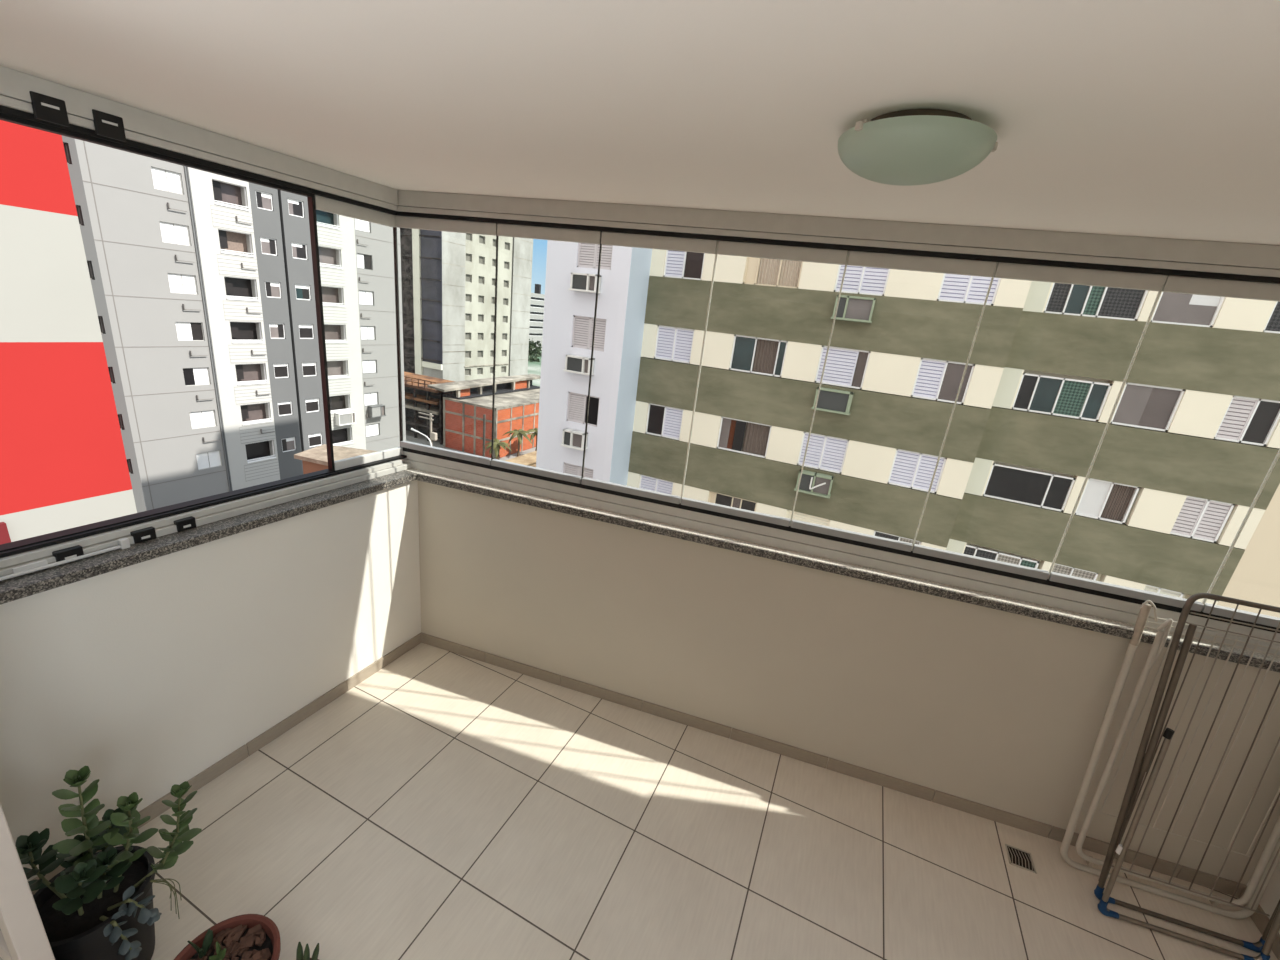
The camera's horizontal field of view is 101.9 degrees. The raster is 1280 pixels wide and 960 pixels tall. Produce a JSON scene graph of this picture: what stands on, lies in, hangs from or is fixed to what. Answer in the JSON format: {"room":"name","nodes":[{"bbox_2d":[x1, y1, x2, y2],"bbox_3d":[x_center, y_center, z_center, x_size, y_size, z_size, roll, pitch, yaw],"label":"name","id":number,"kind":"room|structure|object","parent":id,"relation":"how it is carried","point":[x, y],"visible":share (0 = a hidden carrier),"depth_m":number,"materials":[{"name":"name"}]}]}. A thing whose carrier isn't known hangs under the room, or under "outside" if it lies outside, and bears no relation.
{"room":"enclosed balcony","nodes":[
{"label":"enclosed balcony","id":0,"kind":"room"},
{"bbox_2d":[33,845,155,959],"bbox_3d":[-1.534,1.284,1.477,0.264,0.315,0.264,14,19,21],"label":"pot","id":1,"kind":"object","parent":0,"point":[79,935],"depth_m":1.41,"materials":[{"name":"black plastic"}]},
{"bbox_2d":[0,480,420,880],"bbox_3d":[-1.695,0.794,2.260,0.196,1.330,1.705,14,19,21],"label":"wall","id":2,"kind":"structure","parent":0,"point":[147,675],"depth_m":1.95,"materials":[{"name":"paint"}]},
{"bbox_2d":[0,65,411,580],"bbox_3d":[-1.565,-0.508,1.858,0.186,1.334,1.719,14,19,21],"label":"window","id":3,"kind":"structure","parent":2,"relation":"in","point":[28,100],"depth_m":1.78,"materials":[{"name":"metal"}]},
{"bbox_2d":[0,470,416,604],"bbox_3d":[-1.591,0.160,2.023,0.177,0.036,1.673,14,19,21],"label":"window sill","id":4,"kind":"structure","parent":2,"relation":"on","point":[32,583],"depth_m":1.82,"materials":[{"name":"stone"}]},
{"bbox_2d":[31,633,420,894],"bbox_3d":[-1.640,1.133,2.320,0.010,0.064,1.693,14,19,21],"label":"baseboard","id":5,"kind":"structure","parent":2,"relation":"attached to","point":[156,808],"depth_m":2.31,"materials":[{"name":"tile"}]},
{"bbox_2d":[0,0,1279,244],"bbox_3d":[-0.273,-0.380,-0.525,6.800,0.160,6.150,14,19,21],"label":"ceiling","id":6,"kind":"structure","parent":0,"point":[1140,118],"depth_m":1.01,"materials":[{"name":"paint"}]},
{"bbox_2d":[838,109,997,185],"bbox_3d":[0.549,-0.656,1.048,0.295,0.093,0.289,14,19,21],"label":"ceiling light","id":7,"kind":"object","parent":6,"relation":"attached to","point":[910,147],"visible":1,"depth_m":0.97,"materials":[{"name":"green glass"}]},
{"bbox_2d":[113,643,1277,959],"bbox_3d":[-0.480,1.982,0.404,6.800,0.120,6.500,14,19,21],"label":"floor","id":8,"kind":"structure","parent":0,"point":[446,805],"depth_m":2.02,"materials":[{"name":"tile"}]},
{"bbox_2d":[16,766,201,959],"bbox_3d":[-1.460,1.083,1.421,0.365,0.746,0.264,3,18,-11],"label":"potted succulent","id":9,"kind":"object","parent":8,"relation":"on","point":[100,906],"visible":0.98,"depth_m":1.39,"materials":[{"name":"green plant"}]},
{"bbox_2d":[174,914,280,959],"bbox_3d":[-1.181,1.404,1.466,0.278,0.171,0.278,14,19,21],"label":"terracotta bowl","id":10,"kind":"object","parent":8,"relation":"on","point":[245,936],"visible":1,"depth_m":1.53,"materials":[{"name":"ceramic"}]},
{"bbox_2d":[296,942,318,959],"bbox_3d":[-0.973,1.406,1.492,0.100,0.199,0.100,14,19,21],"label":"potted cactus","id":11,"kind":"object","parent":8,"relation":"on","point":[299,953],"visible":1,"depth_m":1.48,"materials":[{"name":"plant"}]},
{"bbox_2d":[1005,844,1036,873],"bbox_3d":[1.595,1.586,2.175,0.095,0.004,0.102,14,19,21],"label":"floor drain","id":12,"kind":"object","parent":8,"relation":"on","point":[1017,857],"visible":1,"depth_m":2.17,"materials":[{"name":"metal"}]},
{"bbox_2d":[1008,847,1032,869],"bbox_3d":[1.596,1.587,2.175,0.083,0.003,0.076,13,19,18],"label":"grille","id":13,"kind":"object","parent":12,"relation":"attached to","point":[1017,857],"depth_m":2.17,"materials":[{"name":"metal"}]},
{"bbox_2d":[1060,600,1279,918],"bbox_3d":[2.115,1.085,1.968,0.702,1.194,0.131,11,18,14],"label":"drying rack","id":14,"kind":"object","parent":8,"relation":"on","point":[1272,846],"visible":0.94,"depth_m":1.99,"materials":[{"name":"white metal"}]},
{"bbox_2d":[1094,593,1279,959],"bbox_3d":[2.104,1.077,1.833,0.610,1.293,0.222,11,18,14],"label":"drying rack","id":15,"kind":"object","parent":8,"relation":"on","point":[1143,761],"visible":1,"depth_m":1.89,"materials":[{"name":"silver metal"}]},
{"bbox_2d":[418,481,1279,884],"bbox_3d":[0.551,0.948,2.590,4.175,1.330,0.159,11,18,14],"label":"wall","id":16,"kind":"structure","parent":0,"point":[1002,710],"depth_m":2.35,"materials":[{"name":"paint"}]},
{"bbox_2d":[421,632,1246,896],"bbox_3d":[0.579,1.303,2.592,3.945,0.064,0.010,11,18,14],"label":"baseboard","id":17,"kind":"structure","parent":16,"relation":"attached to","point":[1227,886],"depth_m":2.48,"materials":[{"name":"tile"}]},
{"bbox_2d":[395,190,1279,654],"bbox_3d":[0.723,-0.327,2.121,4.079,1.334,0.079,11,18,14],"label":"window","id":18,"kind":"structure","parent":16,"relation":"in","point":[1197,267],"depth_m":2.03,"materials":[{"name":"metal"}]},
{"bbox_2d":[406,468,1279,662],"bbox_3d":[0.657,0.306,2.379,4.124,0.036,0.234,11,18,14],"label":"trim","id":19,"kind":"structure","parent":16,"relation":"on","point":[1104,621],"depth_m":2.21,"materials":[{"name":"metal"}]},
{"bbox_2d":[417,474,1279,672],"bbox_3d":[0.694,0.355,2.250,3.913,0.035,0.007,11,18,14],"label":"window sill","id":20,"kind":"structure","parent":16,"relation":"attached to","point":[1201,650],"depth_m":2.19,"materials":[{"name":"stone"}]},
{"bbox_2d":[1246,859,1279,933],"bbox_3d":[2.219,0.887,0.805,0.160,2.500,2.327,14,19,21],"label":"wall","id":21,"kind":"structure","parent":0,"point":[1270,898],"depth_m":2.00,"materials":[{"name":"paint"}]},
{"bbox_2d":[1238,887,1279,959],"bbox_3d":[2.001,1.936,1.138,0.010,0.064,2.198,14,19,21],"label":"baseboard","id":22,"kind":"structure","parent":21,"relation":"attached to","point":[1261,921],"depth_m":1.99,"materials":[{"name":"tile"}]},
{"bbox_3d":[-0.892,1.110,-1.171,6.800,2.400,3.800,14,19,21],"label":"wall","id":23,"kind":"structure","parent":0,"visible":0},
{"bbox_2d":[0,804,54,959],"bbox_3d":[-1.565,0.411,1.082,0.652,2.200,0.045,14,19,21],"label":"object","id":24,"kind":"structure","parent":23,"relation":"in","point":[23,936],"depth_m":1.10,"materials":[{"name":"white metal"}]},
{"label":"outside","id":25,"kind":"structure","parent":0,"visible":0},
{"bbox_2d":[406,431,535,460],"bbox_3d":[-122.645,8.847,-19.117,600.000,0.001,260.000,14,19,21],"label":"ground","id":26,"kind":"structure","parent":25,"point":[421,439],"depth_m":57.03,"materials":[{"name":"concrete"}]},
{"bbox_2d":[0,120,146,544],"bbox_3d":[-16.466,1.599,3.837,6.100,23.000,18.500,14,19,21],"label":"banded building","id":27,"kind":"structure","parent":26,"relation":"on","point":[68,459],"depth_m":9.05,"materials":[{"name":"red paint"}]},
{"bbox_2d":[75,139,405,510],"bbox_3d":[-29.704,-12.537,36.789,8.140,27.250,24.520,14,19,21],"label":"apartment tower","id":28,"kind":"structure","parent":26,"relation":"on","point":[207,277],"depth_m":34.48,"materials":[{"name":"white paint"}]},
{"bbox_2d":[335,411,355,425],"bbox_3d":[-24.403,-5.101,43.014,0.560,0.950,1.560,14,19,21],"label":"air conditioner","id":29,"kind":"object","parent":28,"relation":"attached to","point":[343,418],"visible":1,"depth_m":42.82,"materials":[{"name":"white metal"}]},
{"bbox_2d":[339,414,351,424],"bbox_3d":[-24.486,-5.076,42.906,0.400,0.830,1.110,14,19,21],"label":"grille","id":30,"kind":"object","parent":29,"relation":"attached to","point":[344,419],"depth_m":42.82,"materials":[{"name":"white metal"}]},
{"bbox_2d":[367,404,385,417],"bbox_3d":[-23.132,-6.060,45.628,0.560,0.950,1.460,14,19,21],"label":"air conditioner","id":31,"kind":"object","parent":28,"relation":"attached to","point":[374,411],"visible":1,"depth_m":45.42,"materials":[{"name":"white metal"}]},
{"bbox_2d":[372,407,380,416],"bbox_3d":[-23.239,-6.020,45.467,0.400,0.830,0.890,14,19,21],"label":"grille","id":32,"kind":"object","parent":31,"relation":"attached to","point":[376,411],"depth_m":45.41,"materials":[{"name":"white metal"}]},
{"bbox_2d":[294,444,400,473],"bbox_3d":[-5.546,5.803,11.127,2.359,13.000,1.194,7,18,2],"label":"house","id":33,"kind":"structure","parent":26,"relation":"on","point":[315,459],"depth_m":9.14,"materials":[{"name":"beige concrete"}]},
{"bbox_2d":[411,428,431,445],"bbox_3d":[-22.272,-3.965,52.842,2.408,2.376,0.260,12,18,16],"label":"street lamp","id":34,"kind":"object","parent":26,"relation":"on","point":[412,429],"visible":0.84,"depth_m":52.65,"materials":[{"name":"white metal"}]},
{"bbox_2d":[418,412,436,443],"bbox_3d":[-21.684,-4.856,52.992,2.300,4.100,0.400,14,19,21],"label":"utility pole","id":35,"kind":"object","parent":26,"relation":"on","point":[433,436],"visible":0.95,"depth_m":52.57,"materials":[{"name":"concrete"}]},
{"bbox_2d":[404,372,454,443],"bbox_3d":[-30.719,-10.346,62.544,23.420,6.680,6.320,14,19,21],"label":"podium","id":36,"kind":"object","parent":26,"relation":"on","point":[419,397],"visible":0.2,"depth_m":57.44,"materials":[{"name":"concrete"}]},
{"bbox_2d":[400,228,532,381],"bbox_3d":[-30.539,-29.694,84.407,15.460,30.000,21.550,14,19,21],"label":"concrete tower","id":37,"kind":"structure","parent":26,"relation":"on","point":[448,278],"depth_m":77.37,"materials":[{"name":"white concrete"}]},
{"bbox_2d":[427,374,540,458],"bbox_3d":[-15.052,-7.948,60.549,7.720,6.800,17.800,14,19,21],"label":"brick building","id":38,"kind":"structure","parent":26,"relation":"on","point":[516,404],"depth_m":55.09,"materials":[{"name":"brick"}]},
{"bbox_2d":[483,414,485,456],"bbox_3d":[-15.207,-3.863,50.605,0.222,5.100,0.222,-11,24,-43],"label":"pole","id":39,"kind":"object","parent":26,"relation":"on","point":[484,415],"visible":0.65,"depth_m":50.26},
{"bbox_2d":[484,438,512,459],"bbox_3d":[-13.830,-2.369,49.892,3.009,3.030,2.384,5,18,-6],"label":"palm","id":40,"kind":"object","parent":26,"relation":"on","point":[496,445],"visible":0.94,"depth_m":49.13,"materials":[{"name":"green plant"}]},
{"bbox_2d":[502,429,532,456],"bbox_3d":[-12.247,-3.377,52.805,3.084,3.506,2.625,14,19,21],"label":"palm","id":41,"kind":"object","parent":26,"relation":"on","point":[520,432],"visible":0.98,"depth_m":51.95,"materials":[{"name":"green plant"}]},
{"bbox_2d":[505,451,536,466],"bbox_3d":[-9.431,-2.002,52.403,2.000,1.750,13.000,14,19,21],"label":"house","id":42,"kind":"structure","parent":26,"relation":"on","point":[529,459],"depth_m":48.86,"materials":[{"name":"beige concrete"}]},
{"bbox_2d":[528,428,537,450],"bbox_3d":[-11.096,-3.963,55.669,3.062,3.124,2.764,-4,21,-31],"label":"palm","id":43,"kind":"object","parent":26,"relation":"on","point":[535,430],"visible":0.52,"depth_m":54.67,"materials":[{"name":"green plant"}]},
{"bbox_2d":[536,240,1279,617],"bbox_3d":[15.605,-6.170,20.805,32.720,34.400,19.740,14,19,21],"label":"apartment building","id":44,"kind":"structure","parent":26,"relation":"on","point":[1191,439],"depth_m":15.89,"materials":[{"name":"green paint"}]},
{"bbox_2d":[565,464,577,475],"bbox_3d":[-2.636,-0.116,19.786,0.640,1.040,0.040,14,19,21],"label":"shutter","id":45,"kind":"object","parent":44,"relation":"hanging from","point":[572,469],"depth_m":19.68,"materials":[{"name":"white metal"}]},
{"bbox_2d":[560,428,587,450],"bbox_3d":[-2.395,-1.489,18.965,0.940,0.610,0.400,14,19,21],"label":"air conditioner","id":46,"kind":"object","parent":44,"relation":"attached to","point":[571,438],"visible":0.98,"depth_m":18.90,"materials":[{"name":"white metal"}]},
{"bbox_2d":[564,432,570,444],"bbox_3d":[-2.600,-1.549,19.078,0.280,0.490,0.240,14,19,21],"label":"grille","id":47,"kind":"object","parent":46,"relation":"attached to","point":[567,435],"depth_m":18.97,"materials":[{"name":"grey metal"}]},
{"bbox_2d":[568,393,584,421],"bbox_3d":[-2.318,-2.646,18.959,0.693,1.040,0.040,14,19,21],"label":"shutter","id":48,"kind":"object","parent":44,"relation":"hanging from","point":[576,401],"depth_m":18.95,"materials":[{"name":"white metal"}]},
{"bbox_2d":[563,355,594,375],"bbox_3d":[-2.128,-4.031,18.159,1.040,0.570,0.400,14,19,21],"label":"air conditioner","id":49,"kind":"object","parent":44,"relation":"attached to","point":[573,363],"visible":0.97,"depth_m":18.07,"materials":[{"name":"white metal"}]},
{"bbox_2d":[567,357,581,371],"bbox_3d":[-2.226,-4.065,18.230,0.616,0.450,0.240,14,19,21],"label":"grille","id":50,"kind":"object","parent":49,"relation":"attached to","point":[573,363],"depth_m":18.12,"materials":[{"name":"grey metal"}]},
{"bbox_2d":[573,317,589,347],"bbox_3d":[-2.050,-5.168,18.158,0.640,1.040,0.040,14,19,21],"label":"shutter","id":51,"kind":"object","parent":44,"relation":"hanging from","point":[581,325],"depth_m":18.15,"materials":[{"name":"white plastic"}]},
{"bbox_2d":[568,272,600,293],"bbox_3d":[-1.831,-6.585,17.336,1.040,0.570,0.400,14,19,21],"label":"air conditioner","id":52,"kind":"object","parent":44,"relation":"attached to","point":[581,282],"visible":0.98,"depth_m":17.25,"materials":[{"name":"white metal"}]},
{"bbox_2d":[572,274,586,289],"bbox_3d":[-1.956,-6.626,17.417,0.557,0.450,0.240,14,19,21],"label":"grille","id":53,"kind":"object","parent":52,"relation":"attached to","point":[579,281],"depth_m":17.31,"materials":[{"name":"grey metal"}]},
{"bbox_2d":[579,467,592,478],"bbox_3d":[-2.038,0.030,19.548,0.640,1.040,0.040,14,19,21],"label":"shutter","id":54,"kind":"object","parent":44,"relation":"hanging from","point":[588,471],"depth_m":19.43,"materials":[{"name":"white plastic"}]},
{"bbox_2d":[579,243,594,266],"bbox_3d":[-1.760,-7.666,17.353,0.640,1.040,0.040,14,19,21],"label":"shutter","id":55,"kind":"object","parent":44,"relation":"hanging from","point":[586,251],"depth_m":17.39,"materials":[{"name":"white plastic"}]},
{"bbox_2d":[589,319,605,349],"bbox_3d":[-1.451,-5.022,17.921,0.640,1.040,0.040,14,19,21],"label":"shutter","id":56,"kind":"object","parent":44,"relation":"hanging from","point":[600,328],"depth_m":17.91,"materials":[{"name":"white plastic"}]},
{"bbox_2d":[595,244,611,267],"bbox_3d":[-1.161,-7.520,17.116,0.640,1.040,0.040,14,19,21],"label":"shutter","id":57,"kind":"object","parent":44,"relation":"hanging from","point":[606,253],"depth_m":17.16,"materials":[{"name":"white plastic"}]},
{"bbox_2d":[640,476,655,490],"bbox_3d":[0.294,0.384,20.380,0.685,1.135,0.040,14,19,21],"label":"shutter","id":58,"kind":"object","parent":44,"relation":"hanging from","point":[646,482],"depth_m":20.30,"materials":[{"name":"white plastic"}]},
{"bbox_2d":[656,479,672,493],"bbox_3d":[0.933,0.540,20.126,0.685,1.135,0.040,14,19,21],"label":"shutter","id":59,"kind":"object","parent":44,"relation":"hanging from","point":[663,486],"depth_m":20.05,"materials":[{"name":"white metal"}]},
{"bbox_2d":[656,327,674,358],"bbox_3d":[0.910,-4.928,18.668,0.685,1.135,0.040,14,19,21],"label":"shutter","id":60,"kind":"object","parent":44,"relation":"hanging from","point":[665,336],"depth_m":18.65,"materials":[{"name":"white plastic"}]},
{"bbox_2d":[663,407,682,438],"bbox_3d":[1.228,-2.117,19.276,0.713,1.135,0.040,14,19,21],"label":"shutter","id":61,"kind":"object","parent":44,"relation":"hanging from","point":[672,417],"depth_m":19.27,"materials":[{"name":"white plastic"}]},
{"bbox_2d":[665,250,684,276],"bbox_3d":[1.216,-7.563,17.819,0.685,1.135,0.040,14,19,21],"label":"shutter","id":62,"kind":"object","parent":44,"relation":"hanging from","point":[674,260],"depth_m":17.85,"materials":[{"name":"white plastic"}]},
{"bbox_2d":[673,329,692,361],"bbox_3d":[1.549,-4.772,18.415,0.685,1.135,0.040,14,19,21],"label":"shutter","id":63,"kind":"object","parent":44,"relation":"hanging from","point":[683,338],"depth_m":18.41,"materials":[{"name":"white plastic"}]},
{"bbox_2d":[727,420,735,448],"bbox_3d":[3.241,-1.654,18.566,0.360,1.175,0.030,14,19,21],"label":"curtain","id":64,"kind":"object","parent":44,"relation":"hanging from","point":[731,424],"depth_m":18.52,"materials":[{"name":"orange fabric"}]},
{"bbox_2d":[742,422,769,455],"bbox_3d":[4.073,-1.451,18.236,0.828,1.175,0.030,14,19,21],"label":"curtain","id":65,"kind":"object","parent":44,"relation":"hanging from","point":[756,436],"depth_m":18.24,"materials":[{"name":"brown fabric"}]},
{"bbox_2d":[752,339,778,373],"bbox_3d":[4.227,-4.148,17.441,0.774,1.175,0.030,14,19,21],"label":"curtain","id":66,"kind":"object","parent":44,"relation":"hanging from","point":[765,355],"depth_m":17.44,"materials":[{"name":"brown fabric"}]},
{"bbox_2d":[756,258,780,284],"bbox_3d":[4.182,-6.868,16.731,0.720,1.175,0.030,14,19,21],"label":"curtain","id":67,"kind":"object","parent":44,"relation":"hanging from","point":[768,269],"depth_m":16.77,"materials":[{"name":"beige fabric"}]},
{"bbox_2d":[778,260,801,286],"bbox_3d":[4.818,-6.713,16.479,0.684,1.175,0.030,14,19,21],"label":"curtain","id":68,"kind":"object","parent":44,"relation":"hanging from","point":[790,270],"depth_m":16.54,"materials":[{"name":"beige fabric"}]},
{"bbox_2d":[787,511,807,521],"bbox_3d":[5.470,1.647,18.326,0.705,1.135,0.040,14,19,21],"label":"shutter","id":69,"kind":"object","parent":44,"relation":"hanging from","point":[796,515],"depth_m":18.18,"materials":[{"name":"beige"}]},
{"bbox_2d":[799,433,824,467],"bbox_3d":[5.778,-1.007,17.471,0.705,1.135,0.040,14,19,21],"label":"shutter","id":70,"kind":"object","parent":44,"relation":"hanging from","point":[815,453],"depth_m":17.45,"materials":[{"name":"white plastic"}]},
{"bbox_2d":[794,469,833,498],"bbox_3d":[5.844,0.118,17.391,1.160,0.680,0.420,14,19,21],"label":"air conditioner","id":71,"kind":"object","parent":44,"relation":"attached to","point":[813,483],"visible":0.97,"depth_m":17.29,"materials":[{"name":"grey metal"}]},
{"bbox_2d":[799,474,813,491],"bbox_3d":[5.611,0.051,17.515,0.438,0.560,0.260,14,19,21],"label":"grille","id":72,"kind":"object","parent":71,"relation":"attached to","point":[805,478],"depth_m":17.39,"materials":[{"name":"metal"}]},
{"bbox_2d":[808,516,828,525],"bbox_3d":[6.127,1.807,18.065,0.705,1.135,0.040,14,19,21],"label":"shutter","id":73,"kind":"object","parent":44,"relation":"hanging from","point":[811,519],"depth_m":17.93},
{"bbox_2d":[811,387,853,414],"bbox_3d":[6.151,-2.526,16.539,1.160,0.690,0.420,14,19,21],"label":"air conditioner","id":74,"kind":"object","parent":44,"relation":"attached to","point":[829,400],"visible":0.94,"depth_m":16.43,"materials":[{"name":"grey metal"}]},
{"bbox_2d":[816,390,848,411],"bbox_3d":[6.142,-2.539,16.574,0.933,0.570,0.260,14,19,21],"label":"grille","id":75,"kind":"object","parent":74,"relation":"attached to","point":[834,400],"depth_m":16.43,"materials":[{"name":"grey metal"}]},
{"bbox_2d":[820,437,846,471],"bbox_3d":[6.435,-0.847,17.210,0.705,1.135,0.040,14,19,21],"label":"shutter","id":76,"kind":"object","parent":44,"relation":"hanging from","point":[833,450],"depth_m":17.22,"materials":[{"name":"white plastic"}]},
{"bbox_2d":[816,347,858,385],"bbox_3d":[6.270,-3.621,16.541,1.111,1.135,0.040,14,19,21],"label":"shutter","id":77,"kind":"object","parent":44,"relation":"hanging from","point":[840,365],"depth_m":16.52,"materials":[{"name":"white plastic"}]},
{"bbox_2d":[836,265,863,291],"bbox_3d":[6.392,-6.300,15.765,0.705,1.135,0.040,14,19,21],"label":"shutter","id":78,"kind":"object","parent":44,"relation":"hanging from","point":[854,275],"depth_m":15.80,"materials":[{"name":"white plastic"}]},
{"bbox_2d":[831,295,875,322],"bbox_3d":[6.458,-5.171,15.687,1.160,0.700,0.420,14,19,21],"label":"air conditioner","id":79,"kind":"object","parent":44,"relation":"attached to","point":[850,308],"visible":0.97,"depth_m":15.60,"materials":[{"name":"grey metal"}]},
{"bbox_2d":[836,297,846,317],"bbox_3d":[6.135,-5.260,15.846,0.240,0.580,0.260,14,19,21],"label":"grille","id":80,"kind":"object","parent":79,"relation":"attached to","point":[842,307],"depth_m":15.70,"materials":[{"name":"grey metal"}]},
{"bbox_2d":[860,267,888,293],"bbox_3d":[7.049,-6.140,15.505,0.705,1.135,0.040,14,19,21],"label":"shutter","id":81,"kind":"object","parent":44,"relation":"hanging from","point":[873,280],"depth_m":15.56,"materials":[{"name":"white plastic"}]},
{"bbox_2d":[889,450,919,486],"bbox_3d":[8.364,-0.376,16.445,0.690,1.135,0.040,14,19,21],"label":"shutter","id":82,"kind":"object","parent":44,"relation":"hanging from","point":[906,464],"depth_m":16.43,"materials":[{"name":"white metal"}]},
{"bbox_2d":[913,455,943,490],"bbox_3d":[9.007,-0.219,16.189,0.690,1.135,0.040,14,19,21],"label":"shutter","id":83,"kind":"object","parent":44,"relation":"hanging from","point":[925,465],"depth_m":16.19,"materials":[{"name":"white metal"}]},
{"bbox_2d":[913,360,945,398],"bbox_3d":[8.672,-3.035,15.588,0.690,1.135,0.040,14,19,21],"label":"shutter","id":84,"kind":"object","parent":44,"relation":"hanging from","point":[930,377],"depth_m":15.57,"materials":[{"name":"white plastic"}]},
{"bbox_2d":[939,274,970,300],"bbox_3d":[8.978,-5.670,14.739,0.690,1.135,0.040,14,19,21],"label":"shutter","id":85,"kind":"object","parent":44,"relation":"hanging from","point":[954,287],"depth_m":14.78,"materials":[{"name":"white plastic"}]},
{"bbox_2d":[966,276,998,303],"bbox_3d":[9.621,-5.513,14.484,0.690,1.135,0.040,14,19,21],"label":"shutter","id":86,"kind":"object","parent":44,"relation":"hanging from","point":[977,287],"depth_m":14.55,"materials":[{"name":"white plastic"}]},
{"bbox_2d":[1101,484,1135,521],"bbox_3d":[14.079,0.653,15.309,0.615,1.175,0.030,14,19,21],"label":"curtain","id":87,"kind":"object","parent":44,"relation":"hanging from","point":[1120,497],"depth_m":15.30,"materials":[{"name":"brown fabric"}]},
{"bbox_2d":[1144,586,1158,592],"bbox_3d":[15.031,3.643,15.575,0.520,1.135,0.040,14,19,21],"label":"shutter","id":88,"kind":"object","parent":44,"relation":"hanging from","point":[1148,588],"depth_m":15.38,"materials":[{"name":"white metal"}]},
{"bbox_2d":[1159,589,1180,596],"bbox_3d":[15.520,3.762,15.381,0.520,1.135,0.040,14,19,21],"label":"shutter","id":89,"kind":"object","parent":44,"relation":"hanging from","point":[1162,591],"depth_m":15.23,"materials":[{"name":"white metal"}]},
{"bbox_2d":[1171,497,1206,535],"bbox_3d":[15.466,1.020,14.670,0.520,1.135,0.040,14,19,21],"label":"shutter","id":90,"kind":"object","parent":44,"relation":"hanging from","point":[1192,512],"depth_m":14.64,"materials":[{"name":"white metal"}]},
{"bbox_2d":[1193,501,1230,540],"bbox_3d":[15.955,1.139,14.476,0.520,1.135,0.040,14,19,21],"label":"shutter","id":91,"kind":"object","parent":44,"relation":"hanging from","point":[1214,517],"depth_m":14.46,"materials":[{"name":"white metal"}]},
{"bbox_2d":[1216,397,1257,439],"bbox_3d":[15.820,-1.627,13.795,0.542,1.135,0.040,14,19,21],"label":"shutter","id":92,"kind":"object","parent":44,"relation":"hanging from","point":[1240,412],"depth_m":13.77,"materials":[{"name":"white metal"}]},
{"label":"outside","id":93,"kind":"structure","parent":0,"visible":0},
{"bbox_2d":[528,348,541,385],"bbox_3d":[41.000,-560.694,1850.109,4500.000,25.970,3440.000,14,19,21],"label":"land","id":94,"kind":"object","parent":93,"point":[533,367],"depth_m":131.16,"materials":[{"name":"green plant"}]},
{"bbox_2d":[528,353,539,361],"bbox_3d":[-32.238,-31.597,149.168,7.176,9.747,7.144,14,19,21],"label":"tree","id":95,"kind":"object","parent":94,"relation":"on","point":[531,359],"visible":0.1,"depth_m":148.24,"materials":[{"name":"green plant"}]},
{"bbox_2d":[528,338,541,356],"bbox_3d":[-34.342,-39.695,165.204,7.237,10.830,7.579,14,19,21],"label":"tree","id":96,"kind":"object","parent":94,"relation":"on","point":[532,345],"visible":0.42,"depth_m":163.67,"materials":[{"name":"green plant"}]},
{"bbox_2d":[529,284,544,346],"bbox_3d":[-44.354,-57.009,203.574,12.000,38.000,16.200,14,19,21],"label":"office block","id":97,"kind":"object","parent":94,"relation":"on","point":[537,299],"visible":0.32,"depth_m":196.90,"materials":[{"name":"white concrete"}]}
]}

